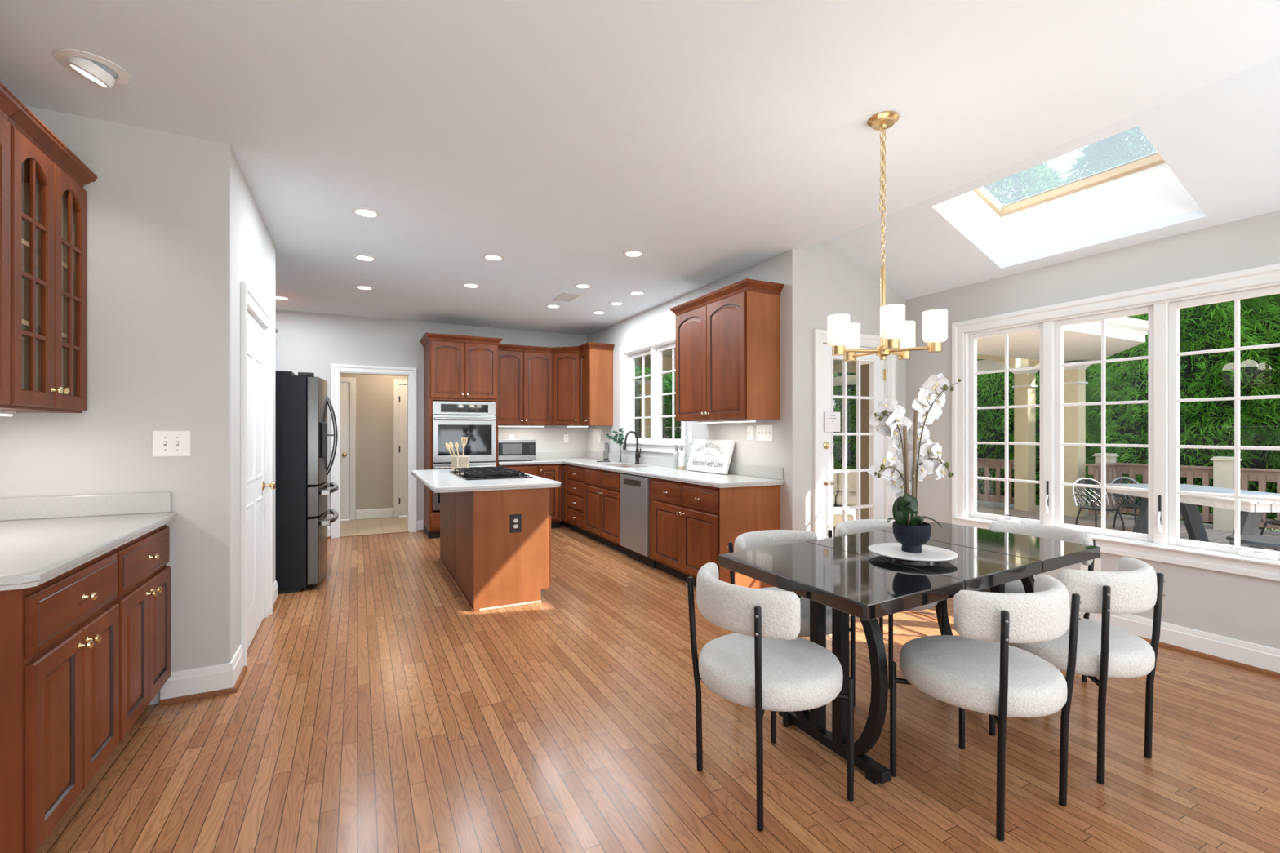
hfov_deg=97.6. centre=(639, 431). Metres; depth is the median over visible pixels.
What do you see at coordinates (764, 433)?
light switch
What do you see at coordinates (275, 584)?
baseboard
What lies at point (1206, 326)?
tree
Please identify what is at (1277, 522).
patio chair
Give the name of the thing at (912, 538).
plant pot
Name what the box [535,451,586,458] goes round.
backsplash
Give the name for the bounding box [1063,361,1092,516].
porch column
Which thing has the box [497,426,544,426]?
diffuser
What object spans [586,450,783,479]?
backsplash
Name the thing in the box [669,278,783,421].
upper cabinet
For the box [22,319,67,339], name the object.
shelf
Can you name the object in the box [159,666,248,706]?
trim
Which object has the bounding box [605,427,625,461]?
eucalyptus sprig
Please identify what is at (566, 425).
light
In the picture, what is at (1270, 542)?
stool
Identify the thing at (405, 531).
trim
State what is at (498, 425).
light
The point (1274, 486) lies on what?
tree
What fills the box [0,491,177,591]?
countertop
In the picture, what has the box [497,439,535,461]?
microwave
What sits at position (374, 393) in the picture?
wall
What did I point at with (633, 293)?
recessed light
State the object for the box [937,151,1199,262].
skylight
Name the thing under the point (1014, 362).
beam
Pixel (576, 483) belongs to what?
base cabinet
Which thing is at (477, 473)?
gas cooktop
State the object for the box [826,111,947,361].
chandelier
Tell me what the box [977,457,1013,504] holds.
rail
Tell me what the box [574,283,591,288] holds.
recessed light
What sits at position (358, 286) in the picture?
recessed light
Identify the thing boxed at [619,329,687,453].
window
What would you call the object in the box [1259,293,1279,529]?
tree
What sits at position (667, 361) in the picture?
beam
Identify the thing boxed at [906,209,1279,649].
wall
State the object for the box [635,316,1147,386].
porch roof
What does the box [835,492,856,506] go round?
seat cushion
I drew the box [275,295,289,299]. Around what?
recessed light
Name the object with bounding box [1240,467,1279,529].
rail
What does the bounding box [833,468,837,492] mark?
cushion
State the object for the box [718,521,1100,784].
dining table
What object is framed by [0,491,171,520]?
backsplash
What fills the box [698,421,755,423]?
diffuser
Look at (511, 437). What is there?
wall outlet
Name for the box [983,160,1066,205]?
tree
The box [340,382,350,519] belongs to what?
door
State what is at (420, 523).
baseboard
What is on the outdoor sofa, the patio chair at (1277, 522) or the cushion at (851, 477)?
the cushion at (851, 477)
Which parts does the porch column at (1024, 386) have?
neck moulding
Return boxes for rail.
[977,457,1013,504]
[1085,462,1116,515]
[1114,462,1213,522]
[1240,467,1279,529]
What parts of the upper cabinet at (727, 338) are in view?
door, door, crown moulding, panel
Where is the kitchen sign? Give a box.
[686,439,735,475]
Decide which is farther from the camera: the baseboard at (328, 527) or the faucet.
the baseboard at (328, 527)
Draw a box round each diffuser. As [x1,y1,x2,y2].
[0,413,12,416]
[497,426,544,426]
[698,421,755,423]
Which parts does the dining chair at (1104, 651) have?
leg, seat, seat frame, leg, backrest, leg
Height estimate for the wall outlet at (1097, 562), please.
0.118 m
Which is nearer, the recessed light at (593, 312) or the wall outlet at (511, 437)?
the recessed light at (593, 312)
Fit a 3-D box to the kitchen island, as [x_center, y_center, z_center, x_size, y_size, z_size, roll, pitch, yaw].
[-1.345,0.862,5.001,0.629,0.876,1.858,0,0,-27]
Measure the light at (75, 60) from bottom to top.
0.091 m
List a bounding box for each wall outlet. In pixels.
[509,435,514,439]
[510,514,521,533]
[564,434,568,442]
[598,435,600,443]
[688,431,693,443]
[1080,558,1101,571]
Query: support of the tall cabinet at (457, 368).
on the floor at (373, 710)
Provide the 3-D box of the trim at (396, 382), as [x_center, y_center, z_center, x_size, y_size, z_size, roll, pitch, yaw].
[-3.352,0.247,8.737,0.905,2.105,0.020,0,0,-27]
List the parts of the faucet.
spout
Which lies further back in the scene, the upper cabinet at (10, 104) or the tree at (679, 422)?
the tree at (679, 422)
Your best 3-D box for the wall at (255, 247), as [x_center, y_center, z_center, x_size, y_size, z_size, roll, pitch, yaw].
[-2.540,-0.070,3.613,0.140,2.740,1.600,0,0,-27]
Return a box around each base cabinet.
[0,549,119,852]
[113,524,170,742]
[497,464,537,475]
[537,463,561,528]
[562,463,573,529]
[567,464,591,537]
[584,466,627,555]
[648,476,780,588]
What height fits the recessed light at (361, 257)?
0.007 m
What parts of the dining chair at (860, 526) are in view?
leg, backrest, leg, leg, seat, seat frame, leg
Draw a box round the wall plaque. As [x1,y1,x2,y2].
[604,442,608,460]
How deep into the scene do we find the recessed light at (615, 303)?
6.25 m
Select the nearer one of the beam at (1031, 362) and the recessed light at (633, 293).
the recessed light at (633, 293)
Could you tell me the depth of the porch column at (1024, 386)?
10.66 m
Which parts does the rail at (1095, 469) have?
rail, rail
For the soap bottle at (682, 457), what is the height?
0.251 m
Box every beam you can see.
[662,355,675,376]
[833,361,856,373]
[977,354,1020,368]
[1028,359,1067,366]
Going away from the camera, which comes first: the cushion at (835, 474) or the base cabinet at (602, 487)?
the base cabinet at (602, 487)
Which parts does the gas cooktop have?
burner, glass, burner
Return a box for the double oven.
[431,400,496,511]
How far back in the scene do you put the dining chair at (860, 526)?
3.13 m
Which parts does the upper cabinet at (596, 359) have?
door, crown moulding, panel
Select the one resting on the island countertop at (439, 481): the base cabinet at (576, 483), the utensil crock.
the utensil crock
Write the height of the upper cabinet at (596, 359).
1.081 m
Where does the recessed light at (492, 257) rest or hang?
in the ceiling at (712, 140)
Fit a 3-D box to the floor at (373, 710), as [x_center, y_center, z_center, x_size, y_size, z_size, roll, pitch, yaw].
[-0.156,1.340,3.506,6.160,0.080,12.600,0,0,-27]
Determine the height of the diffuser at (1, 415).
0.006 m
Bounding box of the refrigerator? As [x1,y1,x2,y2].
[275,370,337,594]
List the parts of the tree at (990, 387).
crown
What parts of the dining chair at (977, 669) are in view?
leg, leg, seat frame, seat, leg, backrest, leg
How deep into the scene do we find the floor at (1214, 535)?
9.31 m
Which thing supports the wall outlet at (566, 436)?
attached to the wall at (305, 342)
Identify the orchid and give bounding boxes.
[867,373,960,528]
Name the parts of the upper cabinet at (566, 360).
door, crown moulding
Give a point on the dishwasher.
(634, 489)
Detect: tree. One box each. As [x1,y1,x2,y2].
[635,367,680,439]
[663,374,680,439]
[833,372,856,473]
[977,359,1117,510]
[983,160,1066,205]
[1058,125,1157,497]
[1085,293,1279,531]
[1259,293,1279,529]
[1262,357,1279,492]
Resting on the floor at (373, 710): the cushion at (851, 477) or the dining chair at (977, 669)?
the dining chair at (977, 669)
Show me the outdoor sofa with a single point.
(851, 477)
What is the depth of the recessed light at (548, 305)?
6.41 m
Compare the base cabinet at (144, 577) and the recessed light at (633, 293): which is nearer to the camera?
the base cabinet at (144, 577)
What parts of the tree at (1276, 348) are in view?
crown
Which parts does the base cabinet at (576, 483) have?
drawer, drawer, drawer, drawer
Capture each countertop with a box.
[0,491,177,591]
[410,469,560,493]
[497,450,784,488]
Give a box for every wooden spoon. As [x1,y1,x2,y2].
[445,442,452,457]
[448,441,455,456]
[454,440,458,456]
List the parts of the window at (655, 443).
sash, sash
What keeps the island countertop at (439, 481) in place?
on the kitchen island
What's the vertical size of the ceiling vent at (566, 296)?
0.007 m
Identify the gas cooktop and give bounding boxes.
[449,466,533,479]
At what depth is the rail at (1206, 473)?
9.03 m
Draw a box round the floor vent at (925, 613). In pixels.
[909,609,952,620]
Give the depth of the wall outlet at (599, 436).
7.91 m
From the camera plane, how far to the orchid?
2.45 m
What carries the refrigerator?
on the floor at (373, 710)
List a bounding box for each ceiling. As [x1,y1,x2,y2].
[0,0,1279,335]
[826,55,1279,299]
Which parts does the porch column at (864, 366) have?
neck moulding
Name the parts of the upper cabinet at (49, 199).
door, crown moulding, knob, knob, door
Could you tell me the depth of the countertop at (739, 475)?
5.58 m
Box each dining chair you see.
[685,562,853,831]
[727,529,855,727]
[826,519,946,688]
[889,573,1082,840]
[980,521,1096,681]
[989,556,1165,784]
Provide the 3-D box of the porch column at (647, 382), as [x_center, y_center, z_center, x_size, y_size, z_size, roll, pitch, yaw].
[0.188,0.140,13.227,0.450,2.720,0.450,0,0,-27]
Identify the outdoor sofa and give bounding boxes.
[833,468,856,519]
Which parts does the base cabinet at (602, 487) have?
door, drawer, drawer, door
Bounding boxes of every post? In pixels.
[1093,453,1119,517]
[1209,456,1242,531]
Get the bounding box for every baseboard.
[160,644,244,699]
[272,580,277,605]
[327,526,330,536]
[355,507,393,519]
[417,520,423,529]
[1079,613,1279,672]
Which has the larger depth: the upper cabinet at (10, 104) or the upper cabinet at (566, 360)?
the upper cabinet at (566, 360)
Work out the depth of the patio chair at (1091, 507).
8.55 m
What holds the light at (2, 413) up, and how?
attached to the upper cabinet at (10, 104)
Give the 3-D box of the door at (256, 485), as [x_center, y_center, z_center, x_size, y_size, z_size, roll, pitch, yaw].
[-2.406,0.286,3.525,0.113,2.012,0.868,0,0,-27]
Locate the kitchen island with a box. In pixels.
[439,488,551,611]
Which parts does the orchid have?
flower, flower, flower, flower, flower, flower stem, flower stem, flower, flower, flower, flower, flower, flower, flower, flower, flower, flower, flower, flower, flower, flower, flower, flower, flower, flower, flower, flower, flower, flower, flower stem, flower, flower, flower stem, flower, flower, flower, flower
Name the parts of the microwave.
door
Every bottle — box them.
[673,444,679,468]
[678,444,685,470]
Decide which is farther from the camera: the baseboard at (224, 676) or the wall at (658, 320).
the wall at (658, 320)
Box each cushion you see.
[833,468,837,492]
[833,491,837,504]
[833,508,855,527]
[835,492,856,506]
[838,468,856,493]
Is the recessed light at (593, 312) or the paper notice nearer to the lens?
the paper notice
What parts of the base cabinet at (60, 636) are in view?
panel, door, drawer, knob, knob, knob, door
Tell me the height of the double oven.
1.330 m
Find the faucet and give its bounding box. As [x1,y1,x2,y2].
[622,431,640,464]
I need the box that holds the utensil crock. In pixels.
[451,456,469,471]
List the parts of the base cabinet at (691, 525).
door, drawer, drawer, door, panel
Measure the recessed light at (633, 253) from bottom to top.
0.007 m
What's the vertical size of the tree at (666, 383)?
8.759 m
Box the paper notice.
[825,411,839,431]
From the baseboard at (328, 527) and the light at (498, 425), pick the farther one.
the light at (498, 425)
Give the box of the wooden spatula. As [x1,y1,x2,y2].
[461,436,467,456]
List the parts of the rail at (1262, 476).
rail, rail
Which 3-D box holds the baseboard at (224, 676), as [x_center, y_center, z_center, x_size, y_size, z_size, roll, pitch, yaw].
[-2.225,1.229,2.864,0.286,0.142,0.291,0,0,-27]
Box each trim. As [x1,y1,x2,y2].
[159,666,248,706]
[240,280,272,666]
[272,595,280,613]
[330,364,417,537]
[340,377,355,519]
[340,531,408,537]
[393,378,407,517]
[1138,635,1279,678]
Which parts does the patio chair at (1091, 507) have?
leg, arm, frame, leg, seat, arm, leg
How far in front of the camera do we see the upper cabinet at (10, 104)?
1.96 m
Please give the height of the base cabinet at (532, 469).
0.876 m
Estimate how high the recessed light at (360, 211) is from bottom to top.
0.007 m
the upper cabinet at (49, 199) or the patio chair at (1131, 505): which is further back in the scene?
the patio chair at (1131, 505)
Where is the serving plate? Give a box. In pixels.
[868,542,957,564]
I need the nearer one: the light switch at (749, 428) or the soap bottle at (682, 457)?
the light switch at (749, 428)
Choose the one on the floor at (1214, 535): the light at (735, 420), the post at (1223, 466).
the post at (1223, 466)
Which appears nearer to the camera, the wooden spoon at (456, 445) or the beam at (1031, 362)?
the wooden spoon at (456, 445)
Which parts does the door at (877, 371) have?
knob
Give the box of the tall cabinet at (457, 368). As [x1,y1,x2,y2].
[419,332,502,538]
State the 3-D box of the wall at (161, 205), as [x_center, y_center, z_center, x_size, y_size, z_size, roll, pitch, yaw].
[-2.563,-0.070,2.627,1.070,2.740,0.140,0,0,-27]
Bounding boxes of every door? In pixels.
[247,311,275,648]
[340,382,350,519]
[399,385,407,515]
[822,343,885,538]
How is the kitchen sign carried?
on the countertop at (739, 475)
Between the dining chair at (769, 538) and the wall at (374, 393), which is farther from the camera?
the wall at (374, 393)
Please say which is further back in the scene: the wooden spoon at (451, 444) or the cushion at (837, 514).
the cushion at (837, 514)
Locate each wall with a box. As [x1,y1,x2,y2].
[0,106,235,705]
[235,156,275,653]
[275,309,586,526]
[340,373,407,510]
[586,254,780,466]
[780,240,906,531]
[906,209,1279,649]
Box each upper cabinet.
[0,81,23,408]
[0,104,97,413]
[497,343,552,425]
[552,346,591,426]
[577,342,614,426]
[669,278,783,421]
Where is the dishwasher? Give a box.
[620,472,655,568]
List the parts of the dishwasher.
pocket handle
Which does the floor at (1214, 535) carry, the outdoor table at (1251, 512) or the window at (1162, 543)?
the outdoor table at (1251, 512)
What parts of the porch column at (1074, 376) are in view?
neck moulding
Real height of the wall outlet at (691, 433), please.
0.118 m
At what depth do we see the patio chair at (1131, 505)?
8.72 m
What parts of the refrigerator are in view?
freezer drawer, freezer drawer, door, door handle, drawer handle, drawer handle, door handle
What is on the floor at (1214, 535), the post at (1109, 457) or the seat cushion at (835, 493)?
the post at (1109, 457)
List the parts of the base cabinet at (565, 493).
door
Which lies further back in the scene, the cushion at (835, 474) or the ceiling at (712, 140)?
the cushion at (835, 474)
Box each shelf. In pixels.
[22,238,67,270]
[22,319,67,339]
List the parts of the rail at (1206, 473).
rail, rail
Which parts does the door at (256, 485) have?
knob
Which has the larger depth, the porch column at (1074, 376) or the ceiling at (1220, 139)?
the porch column at (1074, 376)
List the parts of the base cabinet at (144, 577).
door, drawer, knob, knob, knob, door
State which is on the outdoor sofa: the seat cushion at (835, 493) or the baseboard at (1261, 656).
the seat cushion at (835, 493)
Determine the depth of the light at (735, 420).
4.77 m
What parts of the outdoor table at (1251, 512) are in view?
leg, leg, leg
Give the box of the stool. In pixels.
[1226,534,1279,551]
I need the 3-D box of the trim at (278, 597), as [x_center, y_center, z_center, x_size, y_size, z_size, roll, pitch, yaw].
[-2.726,1.289,4.194,0.018,0.022,0.395,0,0,-27]
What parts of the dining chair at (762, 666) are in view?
leg, backrest, leg, seat, seat frame, leg, leg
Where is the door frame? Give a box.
[813,328,896,539]
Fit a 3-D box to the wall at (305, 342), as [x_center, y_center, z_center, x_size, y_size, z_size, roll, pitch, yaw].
[-2.728,-0.070,7.472,4.540,2.740,0.140,0,0,-27]
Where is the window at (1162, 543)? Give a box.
[951,262,1279,581]
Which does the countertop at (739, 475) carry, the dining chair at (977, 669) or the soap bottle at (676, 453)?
the soap bottle at (676, 453)
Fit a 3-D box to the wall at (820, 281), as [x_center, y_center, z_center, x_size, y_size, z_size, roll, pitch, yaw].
[1.821,-0.190,4.805,1.460,2.980,0.140,0,0,-27]
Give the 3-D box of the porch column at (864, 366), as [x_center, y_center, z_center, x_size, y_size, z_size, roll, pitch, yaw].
[2.917,0.140,7.161,0.360,2.720,0.360,0,0,-27]
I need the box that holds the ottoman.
[833,508,855,537]
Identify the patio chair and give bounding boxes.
[1071,478,1126,531]
[1110,476,1142,528]
[1259,519,1279,535]
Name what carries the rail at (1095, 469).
attached to the post at (1109, 457)
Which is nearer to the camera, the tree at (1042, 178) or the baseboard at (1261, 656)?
the baseboard at (1261, 656)
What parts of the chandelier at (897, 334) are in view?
lamp shade, lamp shade, arm, arm, spare chain, stem rod, lamp cord, chain, lamp shade, arm, lamp shade, arm, lamp shade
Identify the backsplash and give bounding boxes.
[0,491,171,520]
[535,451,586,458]
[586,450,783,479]
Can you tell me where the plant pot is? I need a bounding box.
[892,520,931,552]
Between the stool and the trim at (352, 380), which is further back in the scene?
the trim at (352, 380)
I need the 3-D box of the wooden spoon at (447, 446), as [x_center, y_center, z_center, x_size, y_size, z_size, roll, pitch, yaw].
[-1.851,0.239,5.511,0.127,0.265,0.013,0,0,-7]
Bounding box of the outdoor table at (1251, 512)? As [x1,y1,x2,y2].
[1105,484,1279,547]
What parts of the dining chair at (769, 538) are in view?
leg, backrest, leg, seat, leg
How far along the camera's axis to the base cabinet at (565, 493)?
7.43 m
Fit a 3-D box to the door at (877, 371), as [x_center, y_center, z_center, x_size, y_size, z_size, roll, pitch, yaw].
[1.820,0.282,4.732,0.766,2.015,0.114,0,0,-27]
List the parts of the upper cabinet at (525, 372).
door, crown moulding, door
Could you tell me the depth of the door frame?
4.53 m
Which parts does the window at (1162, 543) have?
crank handle, sash, sash, sash, crank handle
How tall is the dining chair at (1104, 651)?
0.776 m
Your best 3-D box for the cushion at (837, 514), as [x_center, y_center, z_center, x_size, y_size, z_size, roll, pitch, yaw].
[2.544,1.169,7.723,0.780,0.178,0.680,0,0,23]
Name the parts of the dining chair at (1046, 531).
seat, backrest, leg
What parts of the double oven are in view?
control panel, oven door, oven door, door handle, door handle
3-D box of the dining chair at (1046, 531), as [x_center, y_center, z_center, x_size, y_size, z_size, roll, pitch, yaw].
[2.066,0.908,2.991,0.520,0.776,0.517,0,0,-27]
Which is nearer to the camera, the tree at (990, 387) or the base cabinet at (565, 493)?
the base cabinet at (565, 493)
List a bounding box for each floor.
[35,515,1279,852]
[855,500,1279,551]
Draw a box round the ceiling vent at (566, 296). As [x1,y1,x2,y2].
[553,292,582,302]
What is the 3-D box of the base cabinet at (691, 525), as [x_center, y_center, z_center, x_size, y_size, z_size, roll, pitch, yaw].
[0.589,0.862,4.911,0.641,0.876,1.161,0,0,-27]
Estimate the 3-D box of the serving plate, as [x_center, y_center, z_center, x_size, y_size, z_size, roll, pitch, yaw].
[1.183,0.533,2.439,0.350,0.033,0.350,0,0,-27]
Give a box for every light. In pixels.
[0,410,15,416]
[53,48,130,88]
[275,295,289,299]
[351,207,380,217]
[353,254,376,261]
[354,284,373,289]
[462,283,480,288]
[482,253,503,261]
[497,425,544,426]
[546,304,560,307]
[566,425,588,426]
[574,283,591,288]
[591,311,606,314]
[608,301,623,305]
[622,249,644,257]
[628,291,645,295]
[697,419,756,423]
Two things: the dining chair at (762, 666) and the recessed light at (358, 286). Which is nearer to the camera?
the dining chair at (762, 666)
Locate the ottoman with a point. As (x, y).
(837, 514)
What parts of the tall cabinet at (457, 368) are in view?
drawer, door, crown moulding, door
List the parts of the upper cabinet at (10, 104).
door, crown moulding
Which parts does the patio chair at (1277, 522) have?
leg, seat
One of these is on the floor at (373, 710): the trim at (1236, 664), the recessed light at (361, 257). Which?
the trim at (1236, 664)
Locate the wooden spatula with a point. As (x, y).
(464, 439)
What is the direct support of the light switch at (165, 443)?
attached to the wall at (161, 205)
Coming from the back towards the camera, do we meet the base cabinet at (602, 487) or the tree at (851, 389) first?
the tree at (851, 389)
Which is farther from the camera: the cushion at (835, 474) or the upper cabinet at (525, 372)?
the cushion at (835, 474)
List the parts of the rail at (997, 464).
rail, rail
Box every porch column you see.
[635,378,650,438]
[855,361,869,519]
[1008,366,1039,511]
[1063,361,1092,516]
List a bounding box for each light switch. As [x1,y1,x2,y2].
[152,431,190,457]
[746,426,752,439]
[756,424,773,440]
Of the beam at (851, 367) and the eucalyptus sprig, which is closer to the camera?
the eucalyptus sprig
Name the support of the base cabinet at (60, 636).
on the floor at (373, 710)
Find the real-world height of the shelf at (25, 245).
0.018 m
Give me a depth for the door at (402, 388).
8.62 m
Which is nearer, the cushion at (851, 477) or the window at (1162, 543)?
the window at (1162, 543)
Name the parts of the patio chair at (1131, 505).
leg, arm, frame, seat, leg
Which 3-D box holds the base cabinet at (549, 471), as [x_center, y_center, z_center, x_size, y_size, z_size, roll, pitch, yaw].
[-1.330,0.862,7.712,0.328,0.876,0.686,0,0,-27]
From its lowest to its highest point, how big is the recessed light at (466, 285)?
0.007 m

